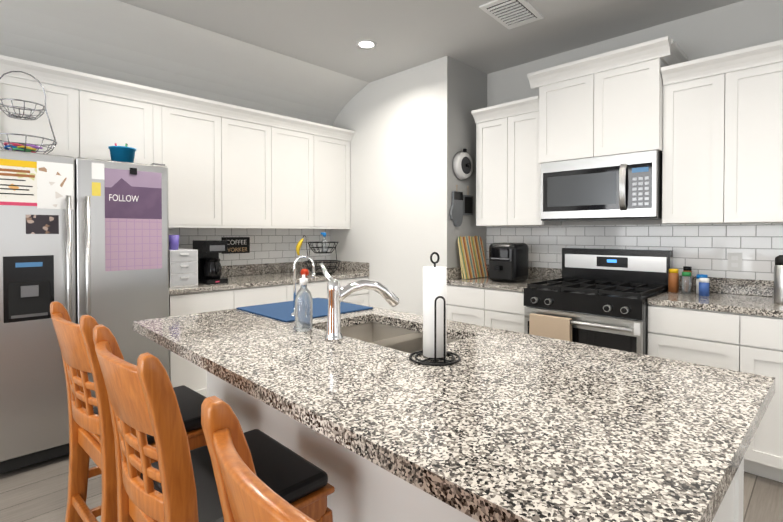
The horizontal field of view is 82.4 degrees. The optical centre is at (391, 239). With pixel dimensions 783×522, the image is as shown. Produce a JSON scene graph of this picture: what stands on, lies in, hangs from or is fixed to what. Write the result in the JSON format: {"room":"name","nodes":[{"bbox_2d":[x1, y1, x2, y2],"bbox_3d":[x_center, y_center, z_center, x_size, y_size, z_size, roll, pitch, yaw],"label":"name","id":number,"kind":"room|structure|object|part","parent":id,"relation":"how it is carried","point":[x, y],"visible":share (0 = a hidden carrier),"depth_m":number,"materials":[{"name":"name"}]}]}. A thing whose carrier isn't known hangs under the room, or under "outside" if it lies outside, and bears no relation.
{"room":"kitchen","nodes":[
{"label":"kitchen","id":0,"kind":"room"},
{"bbox_2d":[169,235,178,249],"bbox_3d":[-1.631,0.023,3.345,0.078,0.110,0.080,1,1,44],"label":"tumbler","id":1,"kind":"object","parent":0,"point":[173,242],"visible":0.9,"depth_m":3.32,"materials":[{"name":"purple plastic"}]},
{"bbox_2d":[0,0,368,125],"bbox_3d":[-2.920,-1.273,2.123,0.638,0.488,7.071,1,1,44],"label":"wall","id":2,"kind":"structure","parent":0,"point":[118,40],"depth_m":3.38,"materials":[{"name":"paint"}]},
{"bbox_2d":[0,454,782,521],"bbox_3d":[-0.077,1.341,-0.117,8.110,0.060,7.800,1,1,44],"label":"floor","id":3,"kind":"structure","parent":0,"point":[37,492],"depth_m":2.24,"materials":[{"name":"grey wood"}]},
{"bbox_2d":[0,149,169,473],"bbox_3d":[-2.037,0.390,2.866,0.838,1.762,0.920,1,1,44],"label":"fridge","id":4,"kind":"object","parent":3,"relation":"on","point":[133,235],"depth_m":2.53,"materials":[{"name":"silver metal"}]},
{"bbox_2d":[0,71,56,153],"bbox_3d":[-2.139,-0.731,2.587,0.325,0.482,0.328,1,1,44],"label":"wire basket","id":5,"kind":"object","parent":4,"relation":"on","point":[26,117],"visible":0.73,"depth_m":2.59,"materials":[{"name":"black metal"}]},
{"bbox_2d":[3,142,42,152],"bbox_3d":[-2.144,-0.523,2.599,0.174,0.048,0.179,1,1,44],"label":"ribbon","id":6,"kind":"object","parent":5,"relation":"in","point":[21,147],"visible":0.71,"depth_m":2.55,"materials":[{"name":"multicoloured plastic"}]},
{"bbox_3d":[-1.813,0.349,2.646,0.075,1.650,0.920,1,1,44],"label":"fridge door","id":7,"kind":"part","parent":4,"relation":"part of","materials":[{"name":"silver metal"}]},
{"bbox_2d":[108,143,135,162],"bbox_3d":[-1.790,-0.562,2.975,0.158,0.161,0.162,1,1,44],"label":"basket","id":8,"kind":"object","parent":4,"relation":"on","point":[125,153],"visible":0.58,"depth_m":2.92,"materials":[{"name":"blue plastic"}]},
{"bbox_2d":[109,194,138,201],"bbox_3d":[-1.645,-0.252,2.752,0.001,0.040,0.162,1,1,44],"label":"lettering","id":9,"kind":"object","parent":4,"relation":"attached to","point":[122,196],"visible":1,"depth_m":2.74},
{"bbox_2d":[50,301,206,521],"bbox_3d":[-0.912,0.757,1.658,0.455,1.063,0.544,1,1,44],"label":"stool","id":10,"kind":"object","parent":3,"relation":"on","point":[91,434],"visible":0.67,"depth_m":1.44,"materials":[{"name":"brown wood"}]},
{"bbox_2d":[93,385,206,444],"bbox_3d":[-0.881,0.659,1.689,0.422,0.042,0.383,1,1,44],"label":"seat","id":11,"kind":"object","parent":10,"relation":"attached to","point":[190,401],"visible":0.25,"depth_m":1.70,"materials":[{"name":"black leather"}]},
{"bbox_2d":[169,288,244,396],"bbox_3d":[-1.582,0.823,3.525,0.626,0.878,0.530,1,1,44],"label":"base cabinet","id":12,"kind":"object","parent":3,"relation":"on","point":[187,373],"depth_m":3.24,"materials":[{"name":"white wood"}]},
{"bbox_2d":[169,261,368,294],"bbox_3d":[-1.109,0.309,3.994,0.637,0.137,1.892,1,1,44],"label":"countertop","id":13,"kind":"structure","parent":12,"relation":"on","point":[251,275],"depth_m":4.13,"materials":[{"name":"stone"}]},
{"bbox_2d":[169,249,197,286],"bbox_3d":[-1.622,0.213,3.395,0.268,0.270,0.200,1,1,44],"label":"drawer unit","id":14,"kind":"object","parent":13,"relation":"on","point":[183,267],"visible":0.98,"depth_m":3.30,"materials":[{"name":"plastic"}]},
{"bbox_2d":[193,240,227,284],"bbox_3d":[-1.436,0.178,3.556,0.286,0.335,0.170,1,1,44],"label":"coffee maker","id":15,"kind":"object","parent":13,"relation":"on","point":[209,267],"visible":0.98,"depth_m":3.49,"materials":[{"name":"black plastic"}]},
{"bbox_2d":[300,269,308,275],"bbox_3d":[-0.790,0.304,4.065,0.074,0.070,0.076,1,1,44],"label":"apple","id":16,"kind":"object","parent":13,"relation":"on","point":[305,272],"visible":0.88,"depth_m":4.04,"materials":[{"name":"red plastic"}]},
{"bbox_2d":[303,235,340,274],"bbox_3d":[-0.690,0.146,4.265,0.350,0.376,0.442,1,1,44],"label":"fruit basket","id":17,"kind":"object","parent":13,"relation":"on","point":[318,272],"visible":0.94,"depth_m":4.24,"materials":[{"name":"black metal"}]},
{"bbox_2d":[296,238,302,254],"bbox_3d":[-0.845,0.070,4.071,0.068,0.156,0.068,1,1,44],"label":"bananas","id":18,"kind":"object","parent":17,"relation":"hanging from","point":[299,244],"visible":1,"depth_m":4.05,"materials":[{"name":"yellow food"}]},
{"bbox_2d":[321,232,327,251],"bbox_3d":[-0.655,0.030,4.342,0.060,0.190,0.070,1,1,44],"label":"spray bottle","id":19,"kind":"object","parent":17,"relation":"in","point":[325,246],"visible":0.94,"depth_m":4.33,"materials":[{"name":"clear plastic"}]},
{"bbox_2d":[93,324,334,521],"bbox_3d":[-0.478,0.762,1.223,0.446,1.063,0.540,1,1,44],"label":"stool","id":20,"kind":"object","parent":3,"relation":"on","point":[142,399],"visible":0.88,"depth_m":0.97,"materials":[{"name":"brown wood"}]},
{"bbox_2d":[141,429,327,521],"bbox_3d":[-0.445,0.665,1.256,0.416,0.042,0.377,1,1,44],"label":"seat","id":21,"kind":"object","parent":20,"relation":"attached to","point":[288,475],"visible":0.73,"depth_m":1.23,"materials":[{"name":"black leather"}]},
{"bbox_2d":[201,396,315,521],"bbox_3d":[0.037,0.770,0.675,0.537,1.063,0.440,-1,1,-42],"label":"stool","id":22,"kind":"object","parent":3,"relation":"on","point":[246,493],"visible":1,"depth_m":0.56,"materials":[{"name":"brown wood"}]},
{"bbox_2d":[245,283,296,306],"bbox_3d":[-1.274,0.819,3.840,0.626,0.878,0.591,1,1,44],"label":"base cabinet","id":23,"kind":"object","parent":3,"relation":"on","point":[275,293],"depth_m":3.66,"materials":[{"name":"white wood"}]},
{"bbox_2d":[297,281,327,297],"bbox_3d":[-0.945,0.814,4.176,0.626,0.878,0.590,1,1,44],"label":"base cabinet","id":24,"kind":"object","parent":3,"relation":"on","point":[318,289],"depth_m":4.01,"materials":[{"name":"white wood"}]},
{"bbox_2d":[337,277,368,305],"bbox_3d":[-0.637,0.810,4.491,0.626,0.878,0.531,1,1,44],"label":"base cabinet","id":25,"kind":"object","parent":3,"relation":"on","point":[361,296],"depth_m":4.35,"materials":[{"name":"white wood"}]},
{"bbox_2d":[447,285,474,323],"bbox_3d":[0.835,0.819,3.844,0.435,0.878,0.626,1,1,44],"label":"base cabinet","id":26,"kind":"object","parent":3,"relation":"on","point":[460,299],"depth_m":3.66,"materials":[{"name":"white wood"}]},
{"bbox_2d":[207,382,743,521],"bbox_3d":[-0.038,0.850,1.651,2.050,0.876,0.951,1,1,44],"label":"kitchen island","id":27,"kind":"object","parent":3,"relation":"on","point":[359,495],"depth_m":1.39,"materials":[{"name":"wood"}]},
{"bbox_2d":[133,309,744,521],"bbox_3d":[-0.249,0.395,1.425,2.112,0.040,0.557,1,1,44],"label":"island countertop","id":28,"kind":"structure","parent":27,"relation":"on","point":[478,443],"depth_m":0.93,"materials":[{"name":"multicoloured stone"}]},
{"bbox_2d":[295,275,312,331],"bbox_3d":[-0.357,0.257,1.817,0.072,0.225,0.072,1,1,44],"label":"soap bottle","id":29,"kind":"object","parent":28,"relation":"on","point":[303,311],"visible":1,"depth_m":1.79,"materials":[{"name":"clear plastic"}]},
{"bbox_2d":[236,298,372,322],"bbox_3d":[-0.450,0.358,2.320,0.503,0.008,0.528,1,1,44],"label":"dish mat","id":30,"kind":"object","parent":28,"relation":"on","point":[281,311],"visible":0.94,"depth_m":2.26,"materials":[{"name":"blue fabric"}]},
{"bbox_2d":[319,263,398,340],"bbox_3d":[-0.132,0.230,1.742,0.192,0.280,0.297,1,1,44],"label":"faucet","id":31,"kind":"object","parent":28,"relation":"on","point":[337,294],"visible":1,"depth_m":1.66,"materials":[{"name":"silver metal"}]},
{"bbox_2d":[409,252,460,365],"bbox_3d":[0.136,0.207,1.401,0.163,0.334,0.163,1,1,44],"label":"paper towel holder","id":32,"kind":"object","parent":28,"relation":"on","point":[434,310],"visible":1,"depth_m":1.37,"materials":[{"name":"white paper"}]},
{"bbox_2d":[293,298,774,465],"bbox_3d":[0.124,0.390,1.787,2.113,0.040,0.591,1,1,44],"label":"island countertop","id":33,"kind":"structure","parent":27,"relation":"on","point":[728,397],"depth_m":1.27,"materials":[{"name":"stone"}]},
{"bbox_2d":[291,255,315,315],"bbox_3d":[-0.416,0.220,2.096,0.092,0.290,0.089,1,1,44],"label":"tap","id":34,"kind":"object","parent":33,"relation":"on","point":[294,275],"visible":0.73,"depth_m":2.09,"materials":[{"name":"silver metal"}]},
{"bbox_2d":[317,318,464,353],"bbox_3d":[-0.016,0.498,1.827,0.696,0.202,0.468,1,1,44],"label":"sink","id":35,"kind":"object","parent":33,"relation":"in","point":[397,335],"depth_m":2.07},
{"bbox_2d":[475,287,525,332],"bbox_3d":[1.061,0.822,3.623,0.435,0.878,0.626,1,1,44],"label":"base cabinet","id":36,"kind":"object","parent":3,"relation":"on","point":[494,308],"depth_m":3.41,"materials":[{"name":"white wood"}]},
{"bbox_2d":[524,248,672,354],"bbox_3d":[1.438,0.673,3.144,0.764,1.188,0.778,1,1,44],"label":"range","id":37,"kind":"object","parent":3,"relation":"on","point":[599,297],"visible":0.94,"depth_m":3.02,"materials":[{"name":"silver metal"}]},
{"bbox_2d":[529,313,571,341],"bbox_3d":[1.060,0.676,2.987,0.280,0.326,0.042,1,1,44],"label":"oven towel","id":38,"kind":"object","parent":37,"relation":"hanging from","point":[554,327],"visible":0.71,"depth_m":2.96,"materials":[{"name":"beige fabric"}]},
{"bbox_2d":[648,305,722,367],"bbox_3d":[1.947,0.833,2.756,0.504,0.878,0.626,1,1,44],"label":"base cabinet","id":39,"kind":"object","parent":3,"relation":"on","point":[695,336],"depth_m":2.57,"materials":[{"name":"white wood"}]},
{"bbox_2d":[723,312,782,482],"bbox_3d":[2.242,0.837,2.466,0.564,0.878,0.626,1,1,44],"label":"base cabinet","id":40,"kind":"object","parent":3,"relation":"on","point":[752,344],"depth_m":2.34,"materials":[{"name":"white wood"}]},
{"bbox_2d":[447,264,782,317],"bbox_3d":[1.855,0.325,2.835,3.297,0.137,0.632,1,1,44],"label":"countertop","id":41,"kind":"structure","parent":40,"relation":"on","point":[743,296],"depth_m":2.83,"materials":[{"name":"stone"}]},
{"bbox_2d":[458,236,487,278],"bbox_3d":[0.724,0.154,3.942,0.087,0.367,0.380,1,1,44],"label":"cutting board","id":42,"kind":"object","parent":41,"relation":"on","point":[472,257],"visible":0.98,"depth_m":3.92,"materials":[{"name":"wood"}]},
{"bbox_2d":[489,242,528,282],"bbox_3d":[0.942,0.187,3.646,0.250,0.315,0.315,1,1,44],"label":"air fryer","id":43,"kind":"object","parent":41,"relation":"on","point":[518,255],"depth_m":3.56,"materials":[{"name":"black plastic"}]},
{"bbox_3d":[0.851,0.196,3.553,0.200,0.240,0.055,1,1,44],"label":"air fryer handle","id":44,"kind":"part","parent":43,"relation":"part of","materials":[{"name":"black plastic"}]},
{"bbox_2d":[668,266,691,292],"bbox_3d":[1.930,0.268,2.987,0.149,0.172,0.058,0,1,-1],"label":"spice jar","id":45,"kind":"object","parent":41,"relation":"on","point":[673,275],"depth_m":2.97,"materials":[{"name":"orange plastic"}]},
{"bbox_2d":[681,270,691,293],"bbox_3d":[1.920,0.284,2.909,0.054,0.142,0.054,0,1,29],"label":"spice jar","id":46,"kind":"object","parent":41,"relation":"on","point":[686,282],"depth_m":2.89,"materials":[{"name":"clear glass"}]},
{"bbox_2d":[696,276,708,295],"bbox_3d":[1.970,0.300,2.818,0.054,0.112,0.054,0,1,29],"label":"spice jar","id":47,"kind":"object","parent":41,"relation":"on","point":[702,284],"depth_m":2.80,"materials":[{"name":"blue plastic"}]},
{"bbox_2d":[774,255,782,303],"bbox_3d":[2.200,0.225,2.509,0.083,0.270,0.084,1,1,44],"label":"thermos","id":48,"kind":"object","parent":41,"relation":"on","point":[778,282],"visible":1,"depth_m":2.50,"materials":[{"name":"silver metal"}]},
{"bbox_2d":[330,56,483,314],"bbox_3d":[0.111,-0.153,4.622,1.700,2.800,0.715,1,1,44],"label":"wall","id":49,"kind":"structure","parent":0,"point":[394,236],"depth_m":4.16,"materials":[{"name":"paint"}]},
{"bbox_2d":[118,0,743,82],"bbox_3d":[-0.077,-1.529,-0.156,8.110,0.080,7.800,1,1,44],"label":"ceiling","id":50,"kind":"structure","parent":0,"point":[402,34],"depth_m":3.23,"materials":[{"name":"paint"}]},
{"bbox_2d":[356,40,376,49],"bbox_3d":[-0.198,-1.535,3.531,0.170,0.006,0.170,1,1,44],"label":"recessed light","id":51,"kind":"object","parent":50,"relation":"in","point":[366,44],"visible":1,"depth_m":3.53,"materials":[{"name":"white plastic"}]},
{"bbox_2d":[479,0,543,28],"bbox_3d":[0.812,-1.521,3.004,0.282,0.020,0.433,1,1,44],"label":"ceiling vent","id":52,"kind":"object","parent":50,"relation":"in","point":[509,14],"visible":1,"depth_m":2.98,"materials":[{"name":"white metal"}]},
{"bbox_2d":[447,56,486,267],"bbox_3d":[0.683,-0.144,3.992,0.001,2.799,0.614,1,1,44],"label":"wall","id":53,"kind":"structure","parent":0,"point":[466,90],"depth_m":3.91,"materials":[{"name":"grey paint"}]},
{"bbox_2d":[449,185,464,226],"bbox_3d":[0.556,-0.287,3.834,0.028,0.358,0.165,1,1,44],"label":"mitt","id":54,"kind":"object","parent":53,"relation":"attached to","point":[461,205],"depth_m":3.83,"materials":[{"name":"grey fabric"}]},
{"bbox_2d":[453,149,472,180],"bbox_3d":[0.639,-0.647,3.871,0.090,0.272,0.254,1,1,44],"label":"clock","id":55,"kind":"object","parent":53,"relation":"attached to","point":[462,165],"visible":1,"depth_m":3.84,"materials":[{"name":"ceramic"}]},
{"bbox_2d":[465,186,472,214],"bbox_3d":[0.677,-0.340,3.964,0.018,0.253,0.150,1,1,44],"label":"pot holder","id":56,"kind":"object","parent":53,"relation":"attached to","point":[468,198],"depth_m":3.96,"materials":[{"name":"black fabric"}]},
{"bbox_2d":[487,0,782,225],"bbox_3d":[3.220,-0.118,2.009,6.400,2.800,0.100,1,1,44],"label":"wall","id":57,"kind":"structure","parent":0,"point":[736,26],"depth_m":3.07,"materials":[{"name":"paint"}]},
{"bbox_2d":[541,150,661,221],"bbox_3d":[1.540,-0.355,3.249,0.772,0.431,0.467,1,1,44],"label":"microwave","id":58,"kind":"object","parent":57,"relation":"attached to","point":[621,187],"visible":0.98,"depth_m":3.07,"materials":[{"name":"silver metal"}]},
{"bbox_2d":[471,36,782,225],"bbox_3d":[1.944,-0.673,2.836,3.190,1.144,0.487,1,1,44],"label":"upper cabinet","id":59,"kind":"object","parent":57,"relation":"attached to","point":[710,128],"visible":0.98,"depth_m":2.86,"materials":[{"name":"white wood"}]},
{"bbox_2d":[486,223,782,280],"bbox_3d":[2.075,0.075,3.057,3.299,0.357,0.008,1,1,44],"label":"backsplash","id":60,"kind":"structure","parent":57,"relation":"attached to","point":[704,249],"depth_m":3.12,"materials":[{"name":"tile"}]},
{"bbox_2d":[728,252,741,270],"bbox_3d":[2.225,0.145,2.898,0.074,0.115,0.010,1,1,44],"label":"electrical outlet","id":61,"kind":"object","parent":60,"relation":"attached to","point":[734,261],"visible":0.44,"depth_m":2.88,"materials":[{"name":"white plastic"}]},
{"bbox_3d":[-3.185,-0.123,2.398,0.100,2.800,7.075,1,1,44],"label":"wall","id":62,"kind":"structure","parent":0,"visible":0},
{"bbox_2d":[0,55,354,228],"bbox_3d":[-1.852,-0.590,3.380,0.417,1.004,3.792,1,1,44],"label":"upper cabinet","id":63,"kind":"object","parent":62,"relation":"attached to","point":[230,166],"visible":0.83,"depth_m":3.53,"materials":[{"name":"white wood"}]},
{"bbox_2d":[169,228,329,265],"bbox_3d":[-1.342,0.059,4.207,0.008,0.357,1.914,1,1,44],"label":"backsplash","id":64,"kind":"structure","parent":62,"relation":"attached to","point":[273,245],"depth_m":4.32,"materials":[{"name":"tile"}]},
{"bbox_2d":[221,237,249,253],"bbox_3d":[-1.428,0.056,4.102,0.016,0.147,0.265,1,1,44],"label":"coffee sign","id":65,"kind":"object","parent":64,"relation":"attached to","point":[240,245],"visible":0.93,"depth_m":4.11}
]}

